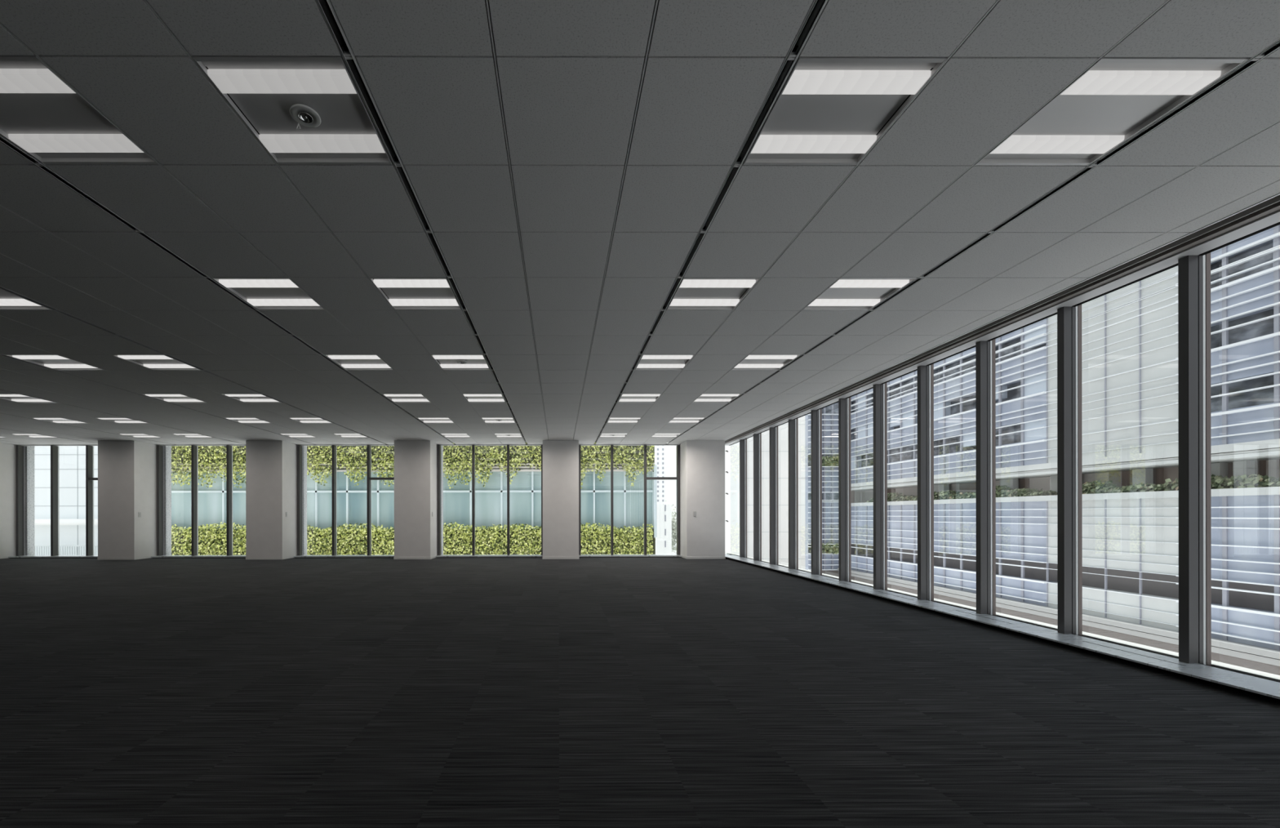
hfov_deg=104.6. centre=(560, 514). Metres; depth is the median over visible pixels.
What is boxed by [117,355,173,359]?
diffuser
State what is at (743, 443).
window
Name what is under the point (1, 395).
diffuser
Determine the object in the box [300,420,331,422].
diffuser
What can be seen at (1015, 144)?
diffuser
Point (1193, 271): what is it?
window
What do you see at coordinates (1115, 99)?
ceiling light
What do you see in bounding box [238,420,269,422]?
diffuser
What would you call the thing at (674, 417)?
diffuser
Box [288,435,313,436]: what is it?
diffuser
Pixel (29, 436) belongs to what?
diffuser
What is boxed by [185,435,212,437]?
diffuser
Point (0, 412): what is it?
ceiling air slot
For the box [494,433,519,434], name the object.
diffuser
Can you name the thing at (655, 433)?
diffuser
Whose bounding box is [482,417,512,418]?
diffuser
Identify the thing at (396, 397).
ceiling light
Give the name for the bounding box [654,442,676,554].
tower
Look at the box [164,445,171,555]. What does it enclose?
pier
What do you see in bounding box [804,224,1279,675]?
office building
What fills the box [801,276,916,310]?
ceiling light
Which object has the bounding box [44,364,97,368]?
diffuser
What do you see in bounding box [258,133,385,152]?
diffuser
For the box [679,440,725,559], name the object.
column
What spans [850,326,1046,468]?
blind
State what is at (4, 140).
ceiling air slot
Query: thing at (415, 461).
column
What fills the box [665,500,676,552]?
street tree
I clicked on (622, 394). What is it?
diffuser
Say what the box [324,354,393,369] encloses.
ceiling light
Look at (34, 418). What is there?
diffuser
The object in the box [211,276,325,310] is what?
ceiling light
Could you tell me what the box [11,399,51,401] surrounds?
diffuser
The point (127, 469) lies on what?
column
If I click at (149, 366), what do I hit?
diffuser
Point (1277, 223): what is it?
window
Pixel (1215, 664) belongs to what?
trim
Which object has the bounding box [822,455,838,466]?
plants
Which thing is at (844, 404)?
window
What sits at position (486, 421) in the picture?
diffuser
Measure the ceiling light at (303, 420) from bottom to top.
0.056 m
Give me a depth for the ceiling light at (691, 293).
4.06 m
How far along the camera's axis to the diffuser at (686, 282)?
3.84 m
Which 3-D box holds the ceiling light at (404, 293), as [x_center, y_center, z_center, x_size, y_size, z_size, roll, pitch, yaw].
[-1.167,-1.831,4.030,0.587,0.056,0.593,0,0,0]
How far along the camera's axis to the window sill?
3.92 m
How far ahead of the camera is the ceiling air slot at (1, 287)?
5.25 m
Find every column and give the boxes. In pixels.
[0,442,19,558]
[97,440,156,559]
[245,440,297,559]
[393,440,437,559]
[542,440,579,559]
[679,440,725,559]
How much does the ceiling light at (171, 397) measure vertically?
0.056 m
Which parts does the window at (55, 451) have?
sill, head frame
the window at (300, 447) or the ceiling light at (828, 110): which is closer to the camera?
the ceiling light at (828, 110)
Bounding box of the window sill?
[724,554,1279,698]
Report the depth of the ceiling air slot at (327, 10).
2.42 m
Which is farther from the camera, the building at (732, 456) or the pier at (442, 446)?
the building at (732, 456)
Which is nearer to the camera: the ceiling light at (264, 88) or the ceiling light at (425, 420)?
the ceiling light at (264, 88)
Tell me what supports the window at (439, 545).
on the floor
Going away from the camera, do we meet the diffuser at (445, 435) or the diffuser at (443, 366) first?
the diffuser at (443, 366)
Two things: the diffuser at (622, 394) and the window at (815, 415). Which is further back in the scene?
the window at (815, 415)
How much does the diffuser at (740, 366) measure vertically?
0.022 m
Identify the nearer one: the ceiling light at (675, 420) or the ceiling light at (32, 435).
the ceiling light at (675, 420)
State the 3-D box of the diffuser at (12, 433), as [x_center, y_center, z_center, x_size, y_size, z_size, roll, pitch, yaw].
[-11.989,-1.802,11.023,0.575,0.022,0.096,0,0,0]
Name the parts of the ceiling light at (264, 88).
emergency downlight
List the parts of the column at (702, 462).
baseboard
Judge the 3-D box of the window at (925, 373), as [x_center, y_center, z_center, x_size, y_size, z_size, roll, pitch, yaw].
[4.409,-0.380,6.305,0.160,3.020,0.835,0,0,0]
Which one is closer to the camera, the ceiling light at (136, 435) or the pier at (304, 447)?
the ceiling light at (136, 435)
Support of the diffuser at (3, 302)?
attached to the ceiling light at (8, 300)
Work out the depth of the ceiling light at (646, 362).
5.89 m
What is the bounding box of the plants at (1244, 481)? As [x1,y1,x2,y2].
[866,474,1279,502]
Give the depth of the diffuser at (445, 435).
11.35 m
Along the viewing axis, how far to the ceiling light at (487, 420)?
9.50 m
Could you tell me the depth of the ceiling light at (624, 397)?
7.71 m
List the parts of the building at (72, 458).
railing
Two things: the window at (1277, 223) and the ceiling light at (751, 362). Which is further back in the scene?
the ceiling light at (751, 362)
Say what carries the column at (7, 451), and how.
on the floor
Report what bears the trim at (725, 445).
on the floor
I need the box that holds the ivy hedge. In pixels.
[171,521,653,555]
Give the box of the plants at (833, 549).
[822,542,839,554]
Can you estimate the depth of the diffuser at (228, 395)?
7.43 m
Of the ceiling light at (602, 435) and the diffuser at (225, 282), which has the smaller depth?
the diffuser at (225, 282)
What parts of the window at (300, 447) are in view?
sill, head frame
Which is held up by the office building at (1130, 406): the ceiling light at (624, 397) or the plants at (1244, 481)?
the plants at (1244, 481)
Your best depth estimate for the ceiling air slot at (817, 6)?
2.42 m
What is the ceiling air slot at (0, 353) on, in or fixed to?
attached to the ceiling
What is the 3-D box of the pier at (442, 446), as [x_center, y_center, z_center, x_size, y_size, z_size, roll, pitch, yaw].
[-3.477,-0.436,12.839,0.760,3.870,0.180,0,0,0]
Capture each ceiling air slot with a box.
[0,133,453,443]
[0,285,384,443]
[0,353,311,443]
[0,388,240,443]
[0,412,167,443]
[0,427,96,443]
[315,0,527,443]
[594,0,827,443]
[668,39,1279,442]
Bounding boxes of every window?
[8,444,97,558]
[151,444,245,557]
[293,444,394,557]
[435,443,542,557]
[578,443,681,557]
[728,439,746,557]
[743,432,761,561]
[757,426,778,564]
[774,417,798,569]
[793,408,822,575]
[817,397,851,582]
[845,382,887,590]
[881,364,933,601]
[926,338,995,615]
[986,304,1082,635]
[1071,252,1211,666]
[1198,222,1279,682]
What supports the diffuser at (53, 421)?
attached to the ceiling light at (61, 420)
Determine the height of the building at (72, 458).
22.000 m
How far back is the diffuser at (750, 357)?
5.64 m
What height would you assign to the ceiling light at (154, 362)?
0.056 m
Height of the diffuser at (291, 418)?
0.022 m
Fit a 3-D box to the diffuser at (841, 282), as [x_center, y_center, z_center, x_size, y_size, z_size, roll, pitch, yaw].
[2.434,-1.820,3.869,0.575,0.022,0.096,0,0,0]
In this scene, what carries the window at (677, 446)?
on the floor
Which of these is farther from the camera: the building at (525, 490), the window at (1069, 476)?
the building at (525, 490)
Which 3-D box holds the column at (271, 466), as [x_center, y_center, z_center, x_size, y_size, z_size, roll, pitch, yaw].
[-7.218,-0.347,12.319,0.897,2.897,0.796,0,0,0]
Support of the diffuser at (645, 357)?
attached to the ceiling light at (646, 362)
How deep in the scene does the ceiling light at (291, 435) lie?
11.33 m
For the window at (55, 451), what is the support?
on the floor
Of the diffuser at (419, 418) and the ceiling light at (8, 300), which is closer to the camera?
the ceiling light at (8, 300)
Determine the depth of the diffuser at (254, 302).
4.17 m
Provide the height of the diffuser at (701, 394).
0.022 m
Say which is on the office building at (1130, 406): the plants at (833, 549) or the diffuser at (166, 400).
the plants at (833, 549)
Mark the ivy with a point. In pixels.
(496, 455)
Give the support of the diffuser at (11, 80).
attached to the ceiling light at (41, 113)
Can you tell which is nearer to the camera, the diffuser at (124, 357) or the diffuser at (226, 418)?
the diffuser at (124, 357)
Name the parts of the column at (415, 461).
baseboard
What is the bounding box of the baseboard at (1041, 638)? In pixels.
[725,556,1279,701]
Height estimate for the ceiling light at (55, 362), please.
0.056 m
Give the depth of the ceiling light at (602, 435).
11.36 m
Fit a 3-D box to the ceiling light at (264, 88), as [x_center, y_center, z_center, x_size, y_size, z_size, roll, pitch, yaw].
[-1.161,-1.798,2.230,0.587,0.121,0.593,0,0,0]
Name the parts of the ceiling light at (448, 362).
emergency downlight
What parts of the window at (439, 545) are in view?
sill, head frame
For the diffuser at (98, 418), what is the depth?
9.22 m
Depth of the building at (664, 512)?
46.03 m
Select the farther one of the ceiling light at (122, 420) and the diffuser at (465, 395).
the ceiling light at (122, 420)
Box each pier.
[24,445,35,555]
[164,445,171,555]
[302,445,306,555]
[440,445,443,555]
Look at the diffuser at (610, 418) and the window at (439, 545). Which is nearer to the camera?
the diffuser at (610, 418)
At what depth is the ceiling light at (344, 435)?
11.34 m
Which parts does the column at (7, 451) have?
baseboard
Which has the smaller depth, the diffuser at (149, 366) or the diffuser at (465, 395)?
the diffuser at (149, 366)
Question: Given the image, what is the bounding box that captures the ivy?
[171,442,654,488]
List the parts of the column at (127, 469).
baseboard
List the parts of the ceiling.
edge trim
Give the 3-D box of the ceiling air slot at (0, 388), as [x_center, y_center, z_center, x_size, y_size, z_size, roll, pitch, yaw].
[-8.040,-1.819,3.241,0.048,0.052,18.266,0,0,0]
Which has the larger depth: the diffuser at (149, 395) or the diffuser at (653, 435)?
the diffuser at (653, 435)
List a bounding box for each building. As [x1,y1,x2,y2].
[34,445,97,555]
[171,445,656,555]
[655,504,671,554]
[724,415,805,568]
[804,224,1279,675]
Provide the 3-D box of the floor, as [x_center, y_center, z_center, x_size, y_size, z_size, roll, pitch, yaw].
[-6.659,1.228,3.279,22.500,0.250,19.200,0,0,0]
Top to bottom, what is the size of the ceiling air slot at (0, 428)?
0.052 m
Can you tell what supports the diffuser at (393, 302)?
attached to the ceiling light at (404, 293)
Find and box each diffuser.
[0,68,75,93]
[0,298,41,306]
[0,394,29,396]
[8,133,143,152]
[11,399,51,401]
[12,355,68,359]
[12,433,40,435]
[29,435,56,437]
[34,417,67,419]
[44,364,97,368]
[53,421,84,422]
[97,417,131,419]
[115,420,146,422]
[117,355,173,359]
[120,433,147,435]
[133,435,160,437]
[143,364,195,368]
[145,394,186,396]
[164,399,202,401]
[173,433,201,435]
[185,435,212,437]
[207,68,356,93]
[218,279,298,287]
[225,394,266,396]
[226,417,259,419]
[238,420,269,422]
[240,399,278,401]
[247,298,319,306]
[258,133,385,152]
[280,433,308,435]
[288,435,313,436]
[290,417,323,419]
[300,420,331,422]
[328,355,380,359]
[334,433,359,434]
[341,364,391,368]
[341,435,365,436]
[373,279,449,287]
[384,394,423,396]
[388,298,458,306]
[391,399,429,401]
[418,417,448,419]
[423,420,453,422]
[432,355,484,359]
[440,364,488,368]
[441,433,466,434]
[444,435,469,436]
[463,394,502,396]
[467,399,504,401]
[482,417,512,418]
[484,420,515,422]
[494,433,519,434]
[496,435,521,436]
[600,435,625,436]
[601,433,626,434]
[607,420,637,422]
[609,417,639,418]
[618,398,655,401]
[622,394,660,395]
[636,364,684,368]
[641,355,692,359]
[652,435,676,436]
[654,433,679,434]
[669,298,739,306]
[669,420,698,422]
[673,417,704,418]
[679,279,755,287]
[693,398,731,401]
[700,394,739,395]
[733,364,783,368]
[744,355,796,359]
[750,134,876,153]
[782,70,931,94]
[808,298,879,306]
[830,279,909,287]
[990,134,1124,153]
[1060,70,1221,94]
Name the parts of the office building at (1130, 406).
white panel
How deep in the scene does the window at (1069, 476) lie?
4.22 m
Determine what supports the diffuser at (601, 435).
attached to the ceiling light at (602, 435)
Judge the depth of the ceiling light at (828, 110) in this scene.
2.20 m
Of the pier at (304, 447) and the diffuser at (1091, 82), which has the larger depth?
the pier at (304, 447)
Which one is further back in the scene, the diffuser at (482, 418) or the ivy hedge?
the ivy hedge
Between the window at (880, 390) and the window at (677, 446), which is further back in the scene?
the window at (677, 446)
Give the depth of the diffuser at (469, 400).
7.77 m
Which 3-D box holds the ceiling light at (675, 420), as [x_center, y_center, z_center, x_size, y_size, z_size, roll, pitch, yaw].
[2.416,-1.835,9.442,0.587,0.056,0.593,0,0,0]
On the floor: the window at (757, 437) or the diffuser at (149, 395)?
the window at (757, 437)
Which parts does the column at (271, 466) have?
baseboard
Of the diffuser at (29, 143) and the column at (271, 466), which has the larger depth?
the column at (271, 466)
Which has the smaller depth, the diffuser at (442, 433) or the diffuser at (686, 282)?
the diffuser at (686, 282)
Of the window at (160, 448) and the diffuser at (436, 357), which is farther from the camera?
the window at (160, 448)
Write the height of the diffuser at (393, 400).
0.022 m
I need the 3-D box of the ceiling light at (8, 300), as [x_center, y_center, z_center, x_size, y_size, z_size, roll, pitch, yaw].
[-4.767,-1.826,4.019,0.587,0.056,0.593,0,0,0]
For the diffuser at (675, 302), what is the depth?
4.18 m
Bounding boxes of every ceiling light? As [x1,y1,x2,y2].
[0,54,159,164]
[0,288,53,310]
[0,393,59,403]
[4,354,103,369]
[8,433,57,437]
[32,417,89,423]
[97,417,151,423]
[111,354,200,369]
[117,433,161,437]
[140,393,208,403]
[171,433,213,437]
[191,54,391,164]
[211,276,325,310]
[221,393,283,403]
[222,417,272,423]
[279,433,316,437]
[288,417,333,423]
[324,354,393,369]
[333,433,368,437]
[368,276,461,310]
[382,393,431,402]
[417,417,455,423]
[431,354,489,369]
[440,433,471,437]
[462,393,506,402]
[481,417,515,423]
[494,433,522,437]
[599,433,627,437]
[606,417,641,423]
[617,393,661,402]
[635,354,694,369]
[650,433,680,437]
[666,277,759,310]
[666,417,705,423]
[692,393,741,402]
[730,354,800,369]
[742,54,946,164]
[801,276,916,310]
[974,56,1248,165]
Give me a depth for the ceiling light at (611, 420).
9.51 m
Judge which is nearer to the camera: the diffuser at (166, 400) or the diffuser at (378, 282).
the diffuser at (378, 282)
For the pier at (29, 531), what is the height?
3.870 m
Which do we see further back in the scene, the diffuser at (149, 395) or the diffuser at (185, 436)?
the diffuser at (185, 436)
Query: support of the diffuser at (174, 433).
attached to the ceiling light at (188, 435)
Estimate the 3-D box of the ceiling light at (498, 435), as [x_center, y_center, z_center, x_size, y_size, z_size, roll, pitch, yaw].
[-1.190,-1.831,11.230,0.587,0.056,0.593,0,0,0]
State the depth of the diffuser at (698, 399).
7.79 m
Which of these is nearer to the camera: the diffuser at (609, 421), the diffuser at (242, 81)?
the diffuser at (242, 81)
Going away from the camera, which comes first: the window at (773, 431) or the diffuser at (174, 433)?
the window at (773, 431)
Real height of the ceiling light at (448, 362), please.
0.056 m
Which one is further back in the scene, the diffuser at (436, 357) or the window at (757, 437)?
the window at (757, 437)
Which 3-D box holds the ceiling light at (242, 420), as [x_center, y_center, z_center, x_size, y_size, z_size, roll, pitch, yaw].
[-5.984,-1.825,9.415,0.587,0.056,0.593,0,0,0]
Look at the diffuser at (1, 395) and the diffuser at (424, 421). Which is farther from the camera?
the diffuser at (424, 421)
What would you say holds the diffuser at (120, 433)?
attached to the ceiling light at (136, 435)
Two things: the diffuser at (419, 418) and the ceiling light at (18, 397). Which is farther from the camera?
the diffuser at (419, 418)
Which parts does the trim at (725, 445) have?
blind bottom rail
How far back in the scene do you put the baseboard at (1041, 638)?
3.92 m
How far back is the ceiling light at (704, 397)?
7.71 m
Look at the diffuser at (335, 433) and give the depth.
11.00 m
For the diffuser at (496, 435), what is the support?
attached to the ceiling light at (498, 435)
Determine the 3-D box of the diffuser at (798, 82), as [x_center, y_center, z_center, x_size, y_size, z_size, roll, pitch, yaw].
[1.240,-1.819,2.066,0.575,0.022,0.096,0,0,0]
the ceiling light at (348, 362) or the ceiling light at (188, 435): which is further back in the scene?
the ceiling light at (188, 435)
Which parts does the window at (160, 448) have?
sill, head frame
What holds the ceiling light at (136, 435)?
attached to the ceiling
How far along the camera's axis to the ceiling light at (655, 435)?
11.37 m
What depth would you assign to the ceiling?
2.84 m
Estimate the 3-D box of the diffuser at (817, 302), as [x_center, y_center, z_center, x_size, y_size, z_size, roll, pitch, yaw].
[2.433,-1.820,4.214,0.575,0.022,0.096,0,0,0]
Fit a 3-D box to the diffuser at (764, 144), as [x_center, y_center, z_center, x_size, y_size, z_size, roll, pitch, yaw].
[1.239,-1.819,2.410,0.575,0.022,0.096,0,0,0]
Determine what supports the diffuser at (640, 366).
attached to the ceiling light at (646, 362)
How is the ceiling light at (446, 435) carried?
attached to the ceiling
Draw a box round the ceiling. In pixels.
[0,0,1279,444]
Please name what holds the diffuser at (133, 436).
attached to the ceiling light at (136, 435)
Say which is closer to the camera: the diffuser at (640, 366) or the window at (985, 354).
the window at (985, 354)
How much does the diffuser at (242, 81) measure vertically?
0.022 m
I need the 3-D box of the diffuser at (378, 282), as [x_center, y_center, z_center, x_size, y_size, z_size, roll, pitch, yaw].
[-1.166,-1.816,3.858,0.575,0.022,0.096,0,0,0]
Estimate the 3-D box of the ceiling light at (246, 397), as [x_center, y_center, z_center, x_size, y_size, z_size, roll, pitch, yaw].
[-4.778,-1.826,7.619,0.587,0.056,0.593,0,0,0]
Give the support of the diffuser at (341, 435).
attached to the ceiling light at (344, 435)
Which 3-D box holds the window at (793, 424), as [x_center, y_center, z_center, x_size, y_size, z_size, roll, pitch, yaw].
[4.399,-0.380,9.645,0.160,3.020,0.835,0,0,0]
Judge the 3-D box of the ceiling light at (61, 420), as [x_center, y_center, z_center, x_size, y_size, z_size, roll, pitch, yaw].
[-9.584,-1.820,9.403,0.587,0.056,0.593,0,0,0]
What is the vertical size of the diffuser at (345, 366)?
0.022 m
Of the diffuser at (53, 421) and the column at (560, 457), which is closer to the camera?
the diffuser at (53, 421)
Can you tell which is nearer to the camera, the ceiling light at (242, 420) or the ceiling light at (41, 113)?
the ceiling light at (41, 113)
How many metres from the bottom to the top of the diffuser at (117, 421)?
0.022 m
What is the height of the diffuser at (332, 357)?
0.022 m
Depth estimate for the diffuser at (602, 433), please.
11.02 m
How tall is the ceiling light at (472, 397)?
0.056 m
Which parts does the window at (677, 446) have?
head frame, sill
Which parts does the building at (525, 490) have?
curtained glass, curtained glass, curtained glass, curtained glass, curtained glass, curtained glass, curtained glass, spandrel rail, curtained glass, curtained glass, curtained glass, curtained glass, curtained glass, curtained glass, curtained glass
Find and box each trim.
[724,195,1279,555]
[726,552,1279,681]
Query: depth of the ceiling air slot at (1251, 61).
2.62 m
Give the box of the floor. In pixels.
[0,556,1279,827]
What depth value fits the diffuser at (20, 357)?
5.61 m
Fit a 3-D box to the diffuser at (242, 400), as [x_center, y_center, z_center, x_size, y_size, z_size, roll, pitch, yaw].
[-4.779,-1.811,7.791,0.575,0.022,0.096,0,0,0]
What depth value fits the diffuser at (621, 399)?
7.78 m
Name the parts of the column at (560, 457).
baseboard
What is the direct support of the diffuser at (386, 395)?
attached to the ceiling light at (396, 397)
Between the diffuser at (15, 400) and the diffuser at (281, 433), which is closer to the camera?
the diffuser at (15, 400)
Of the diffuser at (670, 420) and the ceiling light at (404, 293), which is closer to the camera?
the ceiling light at (404, 293)

